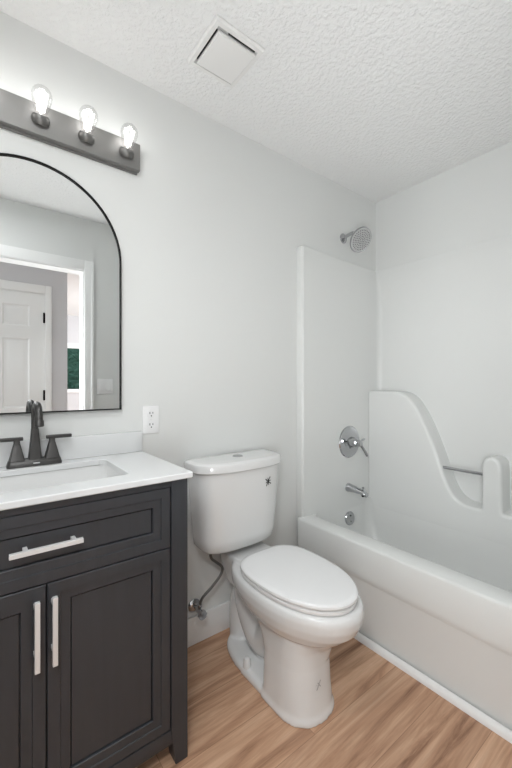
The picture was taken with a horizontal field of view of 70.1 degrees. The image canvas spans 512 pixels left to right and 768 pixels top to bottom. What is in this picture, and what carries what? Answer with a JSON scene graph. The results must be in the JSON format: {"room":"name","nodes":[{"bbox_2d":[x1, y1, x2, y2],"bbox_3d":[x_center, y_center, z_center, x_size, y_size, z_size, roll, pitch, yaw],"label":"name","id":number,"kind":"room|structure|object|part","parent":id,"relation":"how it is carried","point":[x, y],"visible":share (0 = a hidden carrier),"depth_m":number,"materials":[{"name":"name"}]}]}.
{"room":"bathroom","nodes":[
{"label":"bathroom","id":0,"kind":"room"},
{"bbox_2d":[0,11,375,617],"bbox_3d":[-0.176,-0.035,1.817,2.662,2.440,0.100,0,0,-38],"label":"wall","id":1,"kind":"structure","parent":0,"point":[209,229],"depth_m":1.68,"materials":[{"name":"white paint"}]},
{"bbox_2d":[0,153,121,414],"bbox_3d":[-0.782,-0.341,1.274,0.608,0.885,0.019,0,0,-38],"label":"arched mirror","id":2,"kind":"object","parent":1,"relation":"attached to","point":[61,264],"visible":0.98,"depth_m":1.31,"materials":[{"name":"black metal"}]},
{"bbox_2d":[0,88,139,174],"bbox_3d":[-0.740,-0.938,1.256,0.706,0.152,0.098,0,0,-38],"label":"vanity light","id":3,"kind":"object","parent":1,"relation":"attached to","point":[20,115],"visible":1,"depth_m":1.32,"materials":[{"name":"silver metal"}]},
{"bbox_2d":[31,112,49,126],"bbox_3d":[-0.751,-0.920,1.271,0.057,0.050,0.057,0,0,-38],"label":"socket","id":4,"kind":"object","parent":3,"relation":"attached to","point":[38,119],"depth_m":1.26,"materials":[{"name":"silver metal"}]},
{"bbox_2d":[78,130,94,143],"bbox_3d":[-0.634,-0.920,1.361,0.057,0.050,0.057,0,0,-38],"label":"socket","id":5,"kind":"object","parent":3,"relation":"attached to","point":[84,136],"depth_m":1.35,"materials":[{"name":"silver metal"}]},
{"bbox_2d":[119,146,133,158],"bbox_3d":[-0.516,-0.920,1.452,0.057,0.050,0.057,0,0,-38],"label":"socket","id":6,"kind":"object","parent":3,"relation":"attached to","point":[125,152],"depth_m":1.44,"materials":[{"name":"silver metal"}]},
{"bbox_2d":[0,431,141,466],"bbox_3d":[-0.792,0.236,1.266,0.804,0.082,0.018,0,0,-38],"label":"backsplash","id":7,"kind":"structure","parent":1,"relation":"attached to","point":[74,447],"depth_m":1.38,"materials":[{"name":"white stone"}]},
{"bbox_2d":[143,405,158,433],"bbox_3d":[-0.444,0.150,1.542,0.070,0.116,0.009,0,0,-38],"label":"power outlet","id":8,"kind":"object","parent":1,"relation":"attached to","point":[150,413],"visible":1,"depth_m":1.54,"materials":[{"name":"white plastic"}]},
{"bbox_2d":[147,410,154,417],"bbox_3d":[-0.443,0.126,1.540,0.033,0.031,0.004,0,0,-38],"label":"receptacle","id":9,"kind":"object","parent":8,"relation":"attached to","point":[150,413],"depth_m":1.54,"materials":[{"name":"white plastic"}]},
{"bbox_2d":[147,422,154,428],"bbox_3d":[-0.443,0.174,1.540,0.033,0.031,0.004,0,0,-38],"label":"receptacle","id":10,"kind":"object","parent":8,"relation":"attached to","point":[150,425],"depth_m":1.54,"materials":[{"name":"white plastic"}]},
{"bbox_2d":[188,598,206,619],"bbox_3d":[-0.259,1.012,1.636,0.060,0.062,0.086,0,0,-38],"label":"shutoff valve","id":11,"kind":"object","parent":1,"relation":"attached to","point":[193,605],"visible":0.99,"depth_m":1.64,"materials":[{"name":"silver metal"}]},
{"bbox_3d":[-0.239,1.017,1.610,0.042,0.040,0.020,0,0,-38],"label":"handle","id":12,"kind":"part","parent":11,"relation":"part of","materials":[{"name":"silver metal"}]},
{"bbox_2d":[199,553,223,604],"bbox_3d":[-0.198,0.858,1.640,0.120,0.258,0.035,0,0,-25],"label":"supply hose","id":13,"kind":"object","parent":11,"relation":"attached to","point":[210,555],"visible":0.77,"depth_m":1.64,"materials":[{"name":"silver metal"}]},
{"bbox_2d":[188,600,229,646],"bbox_3d":[-0.122,1.123,1.787,0.897,0.125,0.014,0,0,-38],"label":"baseboard","id":14,"kind":"structure","parent":1,"relation":"attached to","point":[216,621],"depth_m":1.70,"materials":[{"name":"white paint"}]},
{"bbox_2d":[340,227,371,252],"bbox_3d":[0.617,-0.885,2.258,0.151,0.137,0.169,0,0,-38],"label":"shower","id":15,"kind":"object","parent":1,"relation":"attached to","point":[360,239],"visible":1,"depth_m":2.23,"materials":[{"name":"silver metal"}]},
{"bbox_3d":[0.591,-0.923,2.276,0.092,0.048,0.033,0,0,36],"label":"shower arm","id":16,"kind":"part","parent":15,"relation":"part of","materials":[{"name":"silver metal"}]},
{"bbox_3d":[0.642,-0.879,2.225,0.139,0.117,0.083,0,0,-38],"label":"plate","id":17,"kind":"part","parent":15,"relation":"part of","materials":[{"name":"grey metal"}]},
{"bbox_2d":[0,0,511,202],"bbox_3d":[1.480,-1.285,-0.692,5.300,0.060,6.097,0,0,-38],"label":"ceiling","id":18,"kind":"structure","parent":0,"point":[379,99],"depth_m":1.46,"materials":[{"name":"white paint"}]},
{"bbox_2d":[187,14,264,88],"bbox_3d":[-0.117,-1.244,1.387,0.212,0.022,0.220,0,0,-38],"label":"ceiling vent","id":19,"kind":"object","parent":18,"relation":"in","point":[223,52],"visible":1,"depth_m":1.36,"materials":[{"name":"white plastic"}]},
{"bbox_3d":[-0.116,-1.242,1.391,0.161,0.019,0.162,0,0,-38],"label":"panel","id":20,"kind":"part","parent":19,"relation":"part of","materials":[{"name":"white plastic"}]},
{"bbox_2d":[136,627,511,767],"bbox_3d":[1.480,1.215,-0.692,5.300,0.060,6.097,0,0,-38],"label":"floor","id":21,"kind":"structure","parent":0,"point":[381,716],"depth_m":1.26,"materials":[{"name":"brown wood"}]},
{"bbox_2d":[0,478,187,767],"bbox_3d":[-0.649,0.741,1.081,0.780,0.888,0.465,0,0,-38],"label":"vanity cabinet","id":22,"kind":"object","parent":21,"relation":"on","point":[94,588],"visible":0.95,"depth_m":1.00,"materials":[{"name":"grey paint"}]},
{"bbox_3d":[-0.668,0.789,0.829,0.330,0.563,0.019,0,0,-38],"label":"door","id":23,"kind":"part","parent":22,"relation":"part of","materials":[{"name":"grey paint"}]},
{"bbox_3d":[-0.539,0.617,0.895,0.012,0.171,0.036,0,0,-38],"label":"handle","id":24,"kind":"part","parent":22,"relation":"part of","materials":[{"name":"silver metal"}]},
{"bbox_3d":[-0.520,0.405,0.909,0.161,0.012,0.036,0,0,-38],"label":"handle","id":25,"kind":"part","parent":22,"relation":"part of","materials":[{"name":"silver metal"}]},
{"bbox_3d":[-0.508,0.617,0.919,0.012,0.171,0.036,0,0,-38],"label":"handle","id":26,"kind":"part","parent":22,"relation":"part of","materials":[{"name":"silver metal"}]},
{"bbox_3d":[-0.535,0.412,0.932,0.667,0.185,0.019,0,0,-38],"label":"drawer","id":27,"kind":"part","parent":22,"relation":"part of","materials":[{"name":"grey paint"}]},
{"bbox_2d":[0,431,192,510],"bbox_3d":[-0.657,0.311,1.091,0.804,0.233,0.460,0,0,-38],"label":"countertop","id":28,"kind":"structure","parent":22,"relation":"on","point":[98,463],"depth_m":1.23,"materials":[{"name":"white stone"}]},
{"bbox_2d":[0,401,71,468],"bbox_3d":[-0.728,0.168,1.211,0.228,0.219,0.142,0,0,-38],"label":"bathroom faucet","id":29,"kind":"object","parent":28,"relation":"on","point":[35,458],"visible":1,"depth_m":1.23,"materials":[{"name":"grey metal"}]},
{"bbox_3d":[-0.817,0.184,1.205,0.080,0.012,0.018,0,0,-38],"label":"lever","id":30,"kind":"part","parent":29,"relation":"part of","materials":[{"name":"grey metal"}]},
{"bbox_3d":[-0.799,0.222,1.218,0.044,0.068,0.044,0,0,-38],"label":"handle","id":31,"kind":"part","parent":29,"relation":"part of","materials":[{"name":"grey metal"}]},
{"bbox_3d":[-0.757,0.265,1.249,0.162,0.024,0.045,0,0,-38],"label":"plate","id":32,"kind":"part","parent":29,"relation":"part of","materials":[{"name":"grey metal"}]},
{"bbox_3d":[-0.725,0.112,1.207,0.028,0.107,0.131,0,0,-38],"label":"spout","id":33,"kind":"part","parent":29,"relation":"part of","materials":[{"name":"grey metal"}]},
{"bbox_3d":[-0.717,0.222,1.282,0.044,0.068,0.044,0,0,-38],"label":"handle","id":34,"kind":"part","parent":29,"relation":"part of","materials":[{"name":"grey metal"}]},
{"bbox_3d":[-0.700,0.184,1.295,0.080,0.012,0.018,0,0,-38],"label":"lever","id":35,"kind":"part","parent":29,"relation":"part of","materials":[{"name":"grey metal"}]},
{"bbox_2d":[0,465,121,493],"bbox_3d":[-0.657,0.362,1.095,0.489,0.130,0.306,0,0,-38],"label":"sink basin","id":36,"kind":"object","parent":28,"relation":"in","point":[13,481],"depth_m":1.24,"materials":[{"name":"white ceramic"}]},
{"bbox_3d":[-0.403,0.789,1.034,0.334,0.563,0.019,0,0,-38],"label":"door","id":37,"kind":"part","parent":22,"relation":"part of","materials":[{"name":"grey paint"}]},
{"bbox_3d":[-0.255,0.741,1.163,0.054,0.888,0.055,0,0,-38],"label":"leg","id":38,"kind":"part","parent":22,"relation":"part of","materials":[{"name":"grey paint"}]},
{"bbox_2d":[184,449,363,728],"bbox_3d":[0.079,0.758,1.473,0.474,0.854,0.730,0,0,-38],"label":"toilet","id":39,"kind":"object","parent":21,"relation":"on","point":[290,605],"visible":1,"depth_m":1.43,"materials":[{"name":"white ceramic"}]},
{"bbox_3d":[-0.079,0.357,1.678,0.474,0.044,0.212,0,0,-38],"label":"tank lid","id":40,"kind":"part","parent":39,"relation":"part of","materials":[{"name":"white ceramic"}]},
{"bbox_3d":[-0.081,0.554,1.682,0.440,0.350,0.192,0,0,-38],"label":"tank","id":41,"kind":"part","parent":39,"relation":"part of","materials":[{"name":"white ceramic"}]},
{"bbox_3d":[0.114,0.973,1.494,0.371,0.425,0.721,0,0,-38],"label":"bowl","id":42,"kind":"part","parent":39,"relation":"part of","materials":[{"name":"white ceramic"}]},
{"bbox_3d":[0.169,0.759,1.413,0.336,0.018,0.484,0,0,-38],"label":"seat","id":43,"kind":"part","parent":39,"relation":"part of","materials":[{"name":"white plastic"}]},
{"bbox_3d":[0.169,0.737,1.413,0.342,0.023,0.490,0,0,-38],"label":"lid","id":44,"kind":"part","parent":39,"relation":"part of","materials":[{"name":"white plastic"}]},
{"bbox_2d":[296,235,511,730],"bbox_3d":[0.983,0.206,1.689,0.779,1.957,1.515,0,0,-38],"label":"bathtub","id":45,"kind":"object","parent":21,"relation":"on","point":[415,357],"visible":0.96,"depth_m":2.05,"materials":[{"name":"white plastic"}]},
{"bbox_2d":[345,511,354,524],"bbox_3d":[0.584,0.835,2.266,0.084,0.084,0.019,0,0,-38],"label":"overflow plate","id":46,"kind":"object","parent":45,"relation":"attached to","point":[349,517],"visible":1,"depth_m":2.26,"materials":[{"name":"silver metal"}]},
{"bbox_2d":[339,426,368,457],"bbox_3d":[0.610,0.361,2.244,0.198,0.198,0.092,0,0,-38],"label":"shower valve","id":47,"kind":"object","parent":45,"relation":"attached to","point":[349,442],"visible":1,"depth_m":2.24,"materials":[{"name":"silver metal"}]},
{"bbox_3d":[0.647,0.391,2.235,0.111,0.115,0.019,0,0,-29],"label":"lever","id":48,"kind":"part","parent":47,"relation":"part of","materials":[{"name":"silver metal"}]},
{"bbox_2d":[345,483,367,497],"bbox_3d":[0.617,0.646,2.218,0.055,0.061,0.141,0,0,-38],"label":"tub spout","id":49,"kind":"object","parent":45,"relation":"attached to","point":[349,487],"visible":1,"depth_m":2.21,"materials":[{"name":"silver metal"}]},
{"bbox_2d":[297,497,511,730],"bbox_3d":[0.982,0.965,1.688,0.775,0.440,1.511,0,0,-38],"label":"tub basin","id":50,"kind":"object","parent":45,"relation":"in","point":[435,589],"depth_m":1.57,"materials":[{"name":"white ceramic"}]},
{"bbox_2d":[354,632,511,743],"bbox_3d":[0.683,1.172,1.423,0.020,0.026,1.429,0,0,-38],"label":"trim","id":51,"kind":"structure","parent":45,"relation":"attached to","point":[481,717],"depth_m":1.39,"materials":[{"name":"white paint"}]},
{"bbox_2d":[369,391,511,546],"bbox_3d":[1.228,0.429,1.869,0.117,0.771,1.435,0,0,-38],"label":"shelf","id":52,"kind":"object","parent":45,"relation":"attached to","point":[413,435],"depth_m":2.07,"materials":[{"name":"white plastic"}]},
{"bbox_2d":[443,466,481,475],"bbox_3d":[1.114,0.468,1.970,0.017,0.017,0.216,0,0,-38],"label":"grab bar","id":53,"kind":"object","parent":45,"relation":"attached to","point":[444,467],"visible":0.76,"depth_m":1.96,"materials":[{"name":"silver metal"}]},
{"bbox_2d":[376,142,511,271],"bbox_3d":[1.366,-0.035,1.914,0.100,2.440,1.627,0,0,-38],"label":"wall","id":54,"kind":"structure","parent":0,"point":[467,204],"depth_m":2.14,"materials":[{"name":"white paint"}]}
]}

